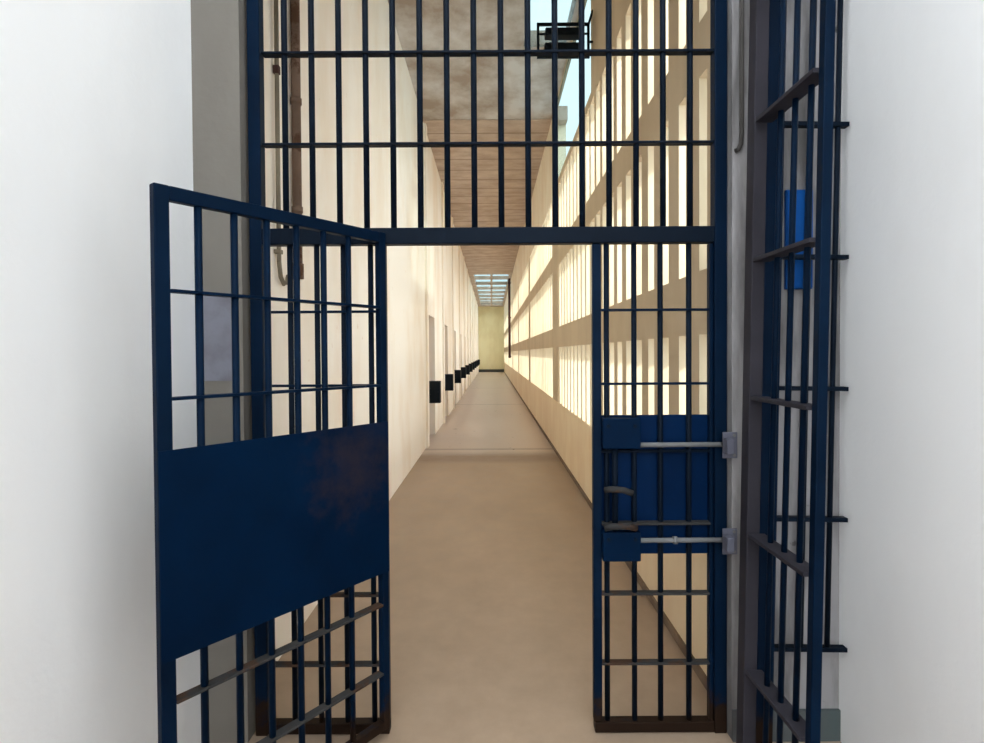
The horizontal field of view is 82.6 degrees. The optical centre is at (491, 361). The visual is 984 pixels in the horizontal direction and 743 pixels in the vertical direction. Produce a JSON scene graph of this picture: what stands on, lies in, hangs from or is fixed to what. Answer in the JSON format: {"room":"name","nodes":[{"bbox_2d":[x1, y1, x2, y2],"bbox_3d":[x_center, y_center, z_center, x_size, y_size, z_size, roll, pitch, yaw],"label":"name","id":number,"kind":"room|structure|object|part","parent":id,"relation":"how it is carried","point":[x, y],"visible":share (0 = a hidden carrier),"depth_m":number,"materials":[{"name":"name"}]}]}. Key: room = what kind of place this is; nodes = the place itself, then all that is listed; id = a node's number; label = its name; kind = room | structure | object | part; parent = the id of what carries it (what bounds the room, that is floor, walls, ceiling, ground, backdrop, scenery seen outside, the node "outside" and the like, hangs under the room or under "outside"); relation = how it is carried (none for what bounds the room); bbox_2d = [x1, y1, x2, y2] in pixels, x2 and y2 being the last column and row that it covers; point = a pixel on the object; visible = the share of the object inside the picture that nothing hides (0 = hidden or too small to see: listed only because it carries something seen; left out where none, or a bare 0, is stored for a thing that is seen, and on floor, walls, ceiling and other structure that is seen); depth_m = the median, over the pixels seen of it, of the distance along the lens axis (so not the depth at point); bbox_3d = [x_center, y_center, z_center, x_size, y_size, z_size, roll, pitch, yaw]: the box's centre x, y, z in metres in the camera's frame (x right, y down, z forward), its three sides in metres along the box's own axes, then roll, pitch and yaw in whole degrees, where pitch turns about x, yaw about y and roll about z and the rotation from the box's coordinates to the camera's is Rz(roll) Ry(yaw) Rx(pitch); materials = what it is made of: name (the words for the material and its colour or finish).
{"room":"prison interior","nodes":[
{"label":"prison interior","id":0,"kind":"room"},
{"bbox_2d":[0,0,200,742],"bbox_3d":[-1.242,-1.576,-1.055,0.200,6.200,6.340,0,1,0],"label":"wall","id":1,"kind":"structure","parent":0,"point":[96,95],"depth_m":1.56,"materials":[{"name":"white paint"}]},
{"bbox_2d":[191,0,255,742],"bbox_3d":[-1.151,-1.628,2.195,0.381,6.200,0.160,0,1,0],"label":"wall","id":2,"kind":"structure","parent":0,"point":[218,27],"depth_m":2.13,"materials":[{"name":"grey paint"}]},
{"bbox_2d":[203,293,231,380],"bbox_3d":[-1.056,-0.095,2.137,0.126,0.335,0.003,0,1,0],"label":"notice","id":3,"kind":"object","parent":2,"relation":"attached to","point":[216,310],"visible":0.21,"depth_m":2.14,"materials":[{"name":"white paper"}]},
{"bbox_2d":[263,0,478,660],"bbox_3d":[-1.247,-1.431,23.130,0.435,5.150,41.700,0,1,0],"label":"wall","id":4,"kind":"structure","parent":0,"point":[432,306],"depth_m":4.98,"materials":[{"name":"beige paint"}]},
{"bbox_2d":[273,0,286,285],"bbox_3d":[-1.046,-1.257,2.776,0.033,1.760,0.147,0,1,0],"label":"conduit","id":5,"kind":"object","parent":4,"relation":"attached to","point":[276,68],"visible":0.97,"depth_m":2.71,"materials":[{"name":"grey metal"}]},
{"bbox_2d":[290,0,303,279],"bbox_3d":[-1.040,-2.055,2.948,0.060,3.230,0.060,0,1,0],"label":"drain pipe","id":6,"kind":"object","parent":4,"relation":"attached to","point":[295,99],"visible":0.68,"depth_m":2.94,"materials":[{"name":"grey metal"}]},
{"bbox_2d":[429,381,440,402],"bbox_3d":[-0.953,0.500,9.298,0.200,0.360,0.202,0,1,0],"label":"box","id":7,"kind":"object","parent":4,"relation":"attached to","point":[434,386],"visible":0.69,"depth_m":9.21,"materials":[{"name":"black metal"}]},
{"bbox_2d":[445,374,453,390],"bbox_3d":[-0.953,0.452,12.348,0.200,0.360,0.202,0,1,0],"label":"box","id":8,"kind":"object","parent":4,"relation":"attached to","point":[449,378],"visible":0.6,"depth_m":12.26,"materials":[{"name":"black metal"}]},
{"bbox_2d":[454,370,460,382],"bbox_3d":[-0.954,0.404,15.397,0.200,0.360,0.202,0,1,0],"label":"box","id":9,"kind":"object","parent":4,"relation":"attached to","point":[457,373],"visible":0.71,"depth_m":15.31,"materials":[{"name":"black metal"}]},
{"bbox_2d":[461,367,465,377],"bbox_3d":[-0.954,0.356,18.447,0.200,0.360,0.202,0,1,0],"label":"box","id":10,"kind":"object","parent":4,"relation":"attached to","point":[463,369],"visible":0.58,"depth_m":18.36,"materials":[{"name":"black metal"}]},
{"bbox_2d":[465,365,469,374],"bbox_3d":[-0.954,0.308,21.496,0.200,0.360,0.202,0,1,0],"label":"box","id":11,"kind":"object","parent":4,"relation":"attached to","point":[466,366],"visible":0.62,"depth_m":21.41,"materials":[{"name":"black metal"}]},
{"bbox_2d":[388,0,578,306],"bbox_3d":[-0.151,-4.105,23.089,2.661,0.215,41.700,0,1,0],"label":"ceiling","id":12,"kind":"structure","parent":0,"point":[405,10],"depth_m":8.39,"materials":[{"name":"concrete"}]},
{"bbox_2d":[474,274,508,303],"bbox_3d":[-0.027,-4.343,34.536,1.671,0.010,17.200,0,1,0],"label":"window","id":13,"kind":"structure","parent":12,"relation":"attached to","point":[493,280],"depth_m":31.51,"materials":[{"name":"clear glass"}]},
{"bbox_2d":[524,0,575,45],"bbox_3d":[0.627,-3.766,6.242,0.500,0.008,0.900,0,1,0],"label":"window","id":14,"kind":"structure","parent":12,"relation":"attached to","point":[540,10],"depth_m":6.06,"materials":[{"name":"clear glass"}]},
{"bbox_2d":[478,307,503,368],"bbox_3d":[-0.137,-1.917,44.125,2.661,5.450,0.300,0,1,0],"label":"wall","id":15,"kind":"structure","parent":0,"point":[490,319],"depth_m":43.98,"materials":[{"name":"yellow paint"}]},
{"bbox_2d":[479,369,503,371],"bbox_3d":[-0.046,0.699,43.991,2.011,0.220,0.050,0,1,0],"label":"baseboard","id":16,"kind":"structure","parent":15,"relation":"attached to","point":[480,370],"depth_m":43.97,"materials":[{"name":"grey paint"}]},
{"bbox_2d":[248,372,841,742],"bbox_3d":[0.008,1.299,19.173,7.000,0.200,50.300,0,1,0],"label":"floor","id":17,"kind":"structure","parent":0,"point":[490,533],"depth_m":3.18,"materials":[{"name":"concrete"}]},
{"bbox_2d":[246,0,726,735],"bbox_3d":[-0.013,-0.184,2.197,1.852,3.300,0.050,0,1,0],"label":"frame","id":18,"kind":"object","parent":17,"relation":"on","point":[716,233],"visible":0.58,"depth_m":2.18,"materials":[{"name":"blue paint"}]},
{"bbox_3d":[-0.915,-0.179,2.197,0.048,3.300,0.050,0,1,0],"label":"post","id":19,"kind":"part","parent":18,"relation":"part of","materials":[{"name":"blue metal"}]},
{"bbox_2d":[149,182,389,742],"bbox_3d":[-0.662,0.472,1.862,0.036,1.926,0.836,0,1,37],"label":"gate","id":20,"kind":"object","parent":18,"relation":"attached to","point":[250,533],"visible":1,"depth_m":1.78,"materials":[{"name":"blue metal"}]},
{"bbox_3d":[-0.669,-0.471,1.847,0.030,0.040,0.753,0,1,38],"label":"rail","id":21,"kind":"part","parent":20,"relation":"part of","materials":[{"name":"blue metal"}]},
{"bbox_3d":[-0.667,-0.203,1.851,0.034,0.009,0.753,0,1,38],"label":"cross rail","id":22,"kind":"part","parent":20,"relation":"part of","materials":[{"name":"blue metal"}]},
{"bbox_3d":[-0.666,0.097,1.856,0.034,0.009,0.753,0,1,38],"label":"cross rail","id":23,"kind":"part","parent":20,"relation":"part of","materials":[{"name":"blue metal"}]},
{"bbox_3d":[-0.660,0.945,1.869,0.034,0.009,0.753,0,1,38],"label":"cross rail","id":24,"kind":"part","parent":20,"relation":"part of","materials":[{"name":"grey metal"}]},
{"bbox_3d":[-0.659,1.213,1.873,0.034,0.009,0.753,0,1,38],"label":"cross rail","id":25,"kind":"part","parent":20,"relation":"part of","materials":[{"name":"grey metal"}]},
{"bbox_3d":[-0.657,1.417,1.876,0.030,0.035,0.753,0,1,38],"label":"rail","id":26,"kind":"part","parent":20,"relation":"part of","materials":[{"name":"metal"}]},
{"bbox_3d":[-0.661,0.093,2.202,0.448,0.009,0.032,0,1,0],"label":"cross rail","id":27,"kind":"part","parent":18,"relation":"part of","materials":[{"name":"blue metal"}]},
{"bbox_3d":[-0.663,-0.196,2.197,0.448,0.009,0.032,0,1,0],"label":"cross rail","id":28,"kind":"part","parent":18,"relation":"part of","materials":[{"name":"blue metal"}]},
{"bbox_3d":[-0.655,1.197,2.219,0.448,0.009,0.032,0,1,0],"label":"cross rail","id":29,"kind":"part","parent":18,"relation":"part of","materials":[{"name":"metal"}]},
{"bbox_3d":[-0.642,1.445,2.223,0.478,0.040,0.044,0,1,0],"label":"rail","id":30,"kind":"part","parent":18,"relation":"part of","materials":[{"name":"metal"}]},
{"bbox_3d":[-0.656,0.921,2.215,0.448,0.009,0.032,0,1,0],"label":"cross rail","id":31,"kind":"part","parent":18,"relation":"part of","materials":[{"name":"metal"}]},
{"bbox_3d":[-0.016,-1.201,2.181,1.754,0.009,0.036,0,1,0],"label":"cross rail","id":32,"kind":"part","parent":18,"relation":"part of","materials":[{"name":"blue metal"}]},
{"bbox_3d":[-0.015,-0.491,2.193,1.756,0.063,0.048,0,1,0],"label":"header rail","id":33,"kind":"part","parent":18,"relation":"part of","materials":[{"name":"blue metal"}]},
{"bbox_3d":[-0.014,-0.849,2.187,1.754,0.009,0.036,0,1,0],"label":"cross rail","id":34,"kind":"part","parent":18,"relation":"part of","materials":[{"name":"blue metal"}]},
{"bbox_3d":[0.641,1.437,2.223,0.468,0.040,0.044,0,1,0],"label":"rail","id":35,"kind":"part","parent":18,"relation":"part of","materials":[{"name":"metal"}]},
{"bbox_2d":[591,243,721,720],"bbox_3d":[0.652,0.478,2.179,0.511,1.878,0.094,0,1,0],"label":"gate","id":36,"kind":"object","parent":18,"relation":"attached to","point":[652,475],"visible":0.98,"depth_m":2.20,"materials":[{"name":"blue metal"}]},
{"bbox_3d":[0.486,0.496,2.150,0.114,0.041,0.036,0,1,7],"label":"lever","id":37,"kind":"part","parent":36,"relation":"part of","materials":[{"name":"grey metal"}]},
{"bbox_3d":[0.496,0.637,2.153,0.133,0.037,0.038,0,1,0],"label":"lever","id":38,"kind":"part","parent":36,"relation":"part of","materials":[{"name":"grey metal"}]},
{"bbox_3d":[0.639,0.086,2.202,0.423,0.009,0.032,0,1,0],"label":"cross rail","id":39,"kind":"part","parent":36,"relation":"part of","materials":[{"name":"blue metal"}]},
{"bbox_3d":[0.637,-0.203,2.197,0.423,0.009,0.032,0,1,0],"label":"cross rail","id":40,"kind":"part","parent":36,"relation":"part of","materials":[{"name":"blue metal"}]},
{"bbox_3d":[0.641,0.350,2.202,0.423,0.010,0.030,0,1,0],"label":"cross rail","id":41,"kind":"part","parent":36,"relation":"part of","materials":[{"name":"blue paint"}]},
{"bbox_3d":[0.646,1.189,2.219,0.423,0.009,0.032,0,1,0],"label":"cross rail","id":42,"kind":"part","parent":36,"relation":"part of","materials":[{"name":"grey metal"}]},
{"bbox_3d":[0.644,0.913,2.215,0.423,0.009,0.032,0,1,0],"label":"cross rail","id":43,"kind":"part","parent":36,"relation":"part of","materials":[{"name":"grey metal"}]},
{"bbox_3d":[0.642,0.633,2.204,0.423,0.010,0.036,0,1,0],"label":"cross rail","id":44,"kind":"part","parent":36,"relation":"part of","materials":[{"name":"grey metal"}]},
{"bbox_3d":[0.739,0.693,2.177,0.340,0.019,0.019,0,1,0],"label":"bolt rod","id":45,"kind":"part","parent":36,"relation":"part of","materials":[{"name":"grey metal"}]},
{"bbox_3d":[0.737,0.321,2.171,0.340,0.019,0.019,0,1,0],"label":"bolt rod","id":46,"kind":"part","parent":36,"relation":"part of","materials":[{"name":"grey metal"}]},
{"bbox_3d":[0.889,-0.190,2.197,0.048,3.300,0.050,0,1,0],"label":"post","id":47,"kind":"part","parent":18,"relation":"part of","materials":[{"name":"metal"}]},
{"bbox_2d":[736,0,835,742],"bbox_3d":[0.948,-0.174,1.819,0.063,3.220,0.442,1,1,0],"label":"gate","id":48,"kind":"object","parent":17,"relation":"on","point":[750,679],"visible":1,"depth_m":1.80,"materials":[{"name":"blue metal"}]},
{"bbox_2d":[756,689,763,742],"bbox_3d":[0.997,1.319,2.111,0.027,0.199,0.050,1,1,0],"label":"bar","id":49,"kind":"object","parent":48,"relation":"attached to","point":[759,697],"depth_m":2.09,"materials":[{"name":"blue paint"}]},
{"bbox_2d":[757,545,766,671],"bbox_3d":[1.003,0.916,2.105,0.029,0.471,0.050,1,1,0],"label":"bar","id":50,"kind":"object","parent":48,"relation":"attached to","point":[762,552],"depth_m":2.08,"materials":[{"name":"blue paint"}]},
{"bbox_2d":[759,402,770,534],"bbox_3d":[1.010,0.395,2.097,0.032,0.490,0.050,1,1,0],"label":"bar","id":51,"kind":"object","parent":48,"relation":"attached to","point":[766,407],"depth_m":2.07,"materials":[{"name":"blue paint"}]},
{"bbox_2d":[762,261,773,396],"bbox_3d":[1.017,-0.121,2.088,0.034,0.497,0.050,1,1,0],"label":"bar","id":52,"kind":"object","parent":48,"relation":"attached to","point":[769,266],"depth_m":2.06,"materials":[{"name":"blue paint"}]},
{"bbox_3d":[1.033,-0.188,2.087,0.066,3.300,0.050,1,1,0],"label":"post","id":53,"kind":"part","parent":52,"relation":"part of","materials":[{"name":"blue metal"}]},
{"bbox_2d":[765,118,777,253],"bbox_3d":[1.025,-0.645,2.080,0.037,0.494,0.050,1,1,0],"label":"bar","id":54,"kind":"object","parent":48,"relation":"attached to","point":[771,127],"depth_m":2.06,"materials":[{"name":"blue paint"}]},
{"bbox_3d":[1.193,-0.878,2.077,0.248,0.016,0.030,1,1,0],"label":"cross rail","id":55,"kind":"part","parent":54,"relation":"part of","materials":[{"name":"metal"}]},
{"bbox_2d":[768,0,779,106],"bbox_3d":[1.031,-1.127,2.073,0.039,0.385,0.050,1,1,0],"label":"bar","id":56,"kind":"object","parent":48,"relation":"attached to","point":[773,70],"depth_m":2.05,"materials":[{"name":"blue paint"}]},
{"bbox_2d":[770,556,778,683],"bbox_3d":[1.052,0.959,2.105,0.028,0.475,0.050,1,1,0],"label":"bar","id":57,"kind":"object","parent":48,"relation":"attached to","point":[774,647],"depth_m":2.08,"materials":[{"name":"blue paint"}]},
{"bbox_3d":[1.188,1.077,2.107,0.282,0.016,0.030,1,1,0],"label":"cross rail","id":58,"kind":"part","parent":57,"relation":"part of","materials":[{"name":"metal"}]},
{"bbox_3d":[0.935,1.110,1.825,0.060,0.014,0.355,1,1,0],"label":"cross rail","id":59,"kind":"part","parent":48,"relation":"part of","materials":[{"name":"grey metal"}]},
{"bbox_2d":[774,405,781,540],"bbox_3d":[1.061,0.412,2.097,0.027,0.501,0.050,1,1,0],"label":"bar","id":60,"kind":"object","parent":48,"relation":"attached to","point":[777,518],"depth_m":2.07,"materials":[{"name":"blue paint"}]},
{"bbox_3d":[1.190,0.588,2.100,0.273,0.016,0.030,1,1,0],"label":"cross rail","id":61,"kind":"part","parent":60,"relation":"part of","materials":[{"name":"blue metal"}]},
{"bbox_3d":[0.941,0.621,1.818,0.060,0.014,0.355,1,1,0],"label":"cross rail","id":62,"kind":"part","parent":48,"relation":"part of","materials":[{"name":"grey metal"}]},
{"bbox_3d":[0.946,0.132,1.810,0.060,0.014,0.355,1,1,0],"label":"cross rail","id":63,"kind":"part","parent":48,"relation":"part of","materials":[{"name":"grey metal"}]},
{"bbox_3d":[0.952,-0.357,1.802,0.060,0.014,0.355,1,1,0],"label":"cross rail","id":64,"kind":"part","parent":48,"relation":"part of","materials":[{"name":"grey metal"}]},
{"bbox_3d":[0.957,-0.846,1.794,0.060,0.014,0.355,1,1,0],"label":"cross rail","id":65,"kind":"part","parent":48,"relation":"part of","materials":[{"name":"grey metal"}]},
{"bbox_2d":[504,0,709,675],"bbox_3d":[1.071,-1.445,23.130,0.250,5.150,41.700,0,1,0],"label":"wall","id":66,"kind":"structure","parent":0,"point":[549,365],"depth_m":3.98,"materials":[{"name":"beige paint"}]},
{"bbox_2d":[508,279,510,357],"bbox_3d":[0.861,-2.127,27.470,0.154,3.880,0.144,0,1,0],"label":"downpipe","id":67,"kind":"object","parent":66,"relation":"attached to","point":[509,282],"visible":0.98,"depth_m":27.44,"materials":[{"name":"brown metal"}]},
{"bbox_2d":[537,10,592,58],"bbox_3d":[0.682,-3.043,5.203,0.530,0.443,0.140,0,1,0],"label":"light fixture","id":68,"kind":"object","parent":66,"relation":"attached to","point":[564,33],"visible":0.59,"depth_m":5.19,"materials":[{"name":"black paint"}]},
{"bbox_2d":[558,0,590,177],"bbox_3d":[0.947,-3.165,6.926,0.006,1.160,3.250,0,1,0],"label":"window","id":69,"kind":"structure","parent":66,"relation":"in","point":[568,98],"depth_m":6.71,"materials":[{"name":"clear glass"}]},
{"bbox_2d":[504,372,706,689],"bbox_3d":[0.955,1.108,23.170,0.014,0.045,41.700,0,1,0],"label":"baseboard","id":70,"kind":"structure","parent":66,"relation":"attached to","point":[697,669],"depth_m":3.29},
{"bbox_2d":[727,0,840,739],"bbox_3d":[1.133,-1.642,2.195,0.453,6.200,0.160,0,1,0],"label":"wall","id":71,"kind":"structure","parent":0,"point":[736,162],"depth_m":2.14,"materials":[{"name":"white paint"}]},
{"bbox_2d":[722,432,736,457],"bbox_3d":[0.910,0.319,2.121,0.056,0.100,0.048,0,1,0],"label":"bracket","id":72,"kind":"object","parent":71,"relation":"attached to","point":[729,439],"visible":1,"depth_m":2.14,"materials":[{"name":"grey metal"}]},
{"bbox_2d":[722,528,736,553],"bbox_3d":[0.912,0.689,2.127,0.056,0.100,0.048,0,1,0],"label":"bracket","id":73,"kind":"object","parent":71,"relation":"attached to","point":[729,535],"visible":1,"depth_m":2.14,"materials":[{"name":"grey metal"}]},
{"bbox_2d":[734,0,743,152],"bbox_3d":[0.933,-1.315,2.112,0.036,1.048,0.016,0,1,0],"label":"cable","id":74,"kind":"object","parent":71,"relation":"attached to","point":[741,2],"visible":1,"depth_m":2.11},
{"bbox_2d":[732,708,840,741],"bbox_3d":[1.132,1.399,2.156,0.413,0.120,0.012,0,1,0],"label":"baseboard","id":75,"kind":"structure","parent":71,"relation":"attached to","point":[830,718],"depth_m":2.15,"materials":[{"name":"grey paint"}]},
{"bbox_2d":[784,190,812,289],"bbox_3d":[1.162,-0.463,2.118,0.100,0.375,0.030,0,1,0],"label":"wall box","id":76,"kind":"object","parent":71,"relation":"attached to","point":[800,196],"visible":0.48,"depth_m":2.11,"materials":[{"name":"blue paint"}]},
{"bbox_2d":[822,0,849,652],"bbox_3d":[1.289,-0.119,2.088,0.093,2.400,0.050,1,1,0],"label":"metal grille","id":77,"kind":"object","parent":71,"relation":"in","point":[838,125],"depth_m":2.08,"materials":[{"name":"blue metal"}]},
{"bbox_3d":[1.191,0.100,2.092,0.265,0.016,0.030,1,1,0],"label":"cross rail","id":78,"kind":"part","parent":77,"relation":"part of","materials":[{"name":"metal"}]},
{"bbox_3d":[1.192,-0.390,2.084,0.256,0.016,0.030,1,1,0],"label":"cross rail","id":79,"kind":"part","parent":77,"relation":"part of","materials":[{"name":"metal"}]},
{"bbox_2d":[839,0,983,742],"bbox_3d":[1.340,-1.592,-1.055,0.040,6.200,6.340,0,1,0],"label":"wall","id":80,"kind":"structure","parent":0,"point":[911,495],"depth_m":1.77,"materials":[{"name":"white paint"}]}
]}

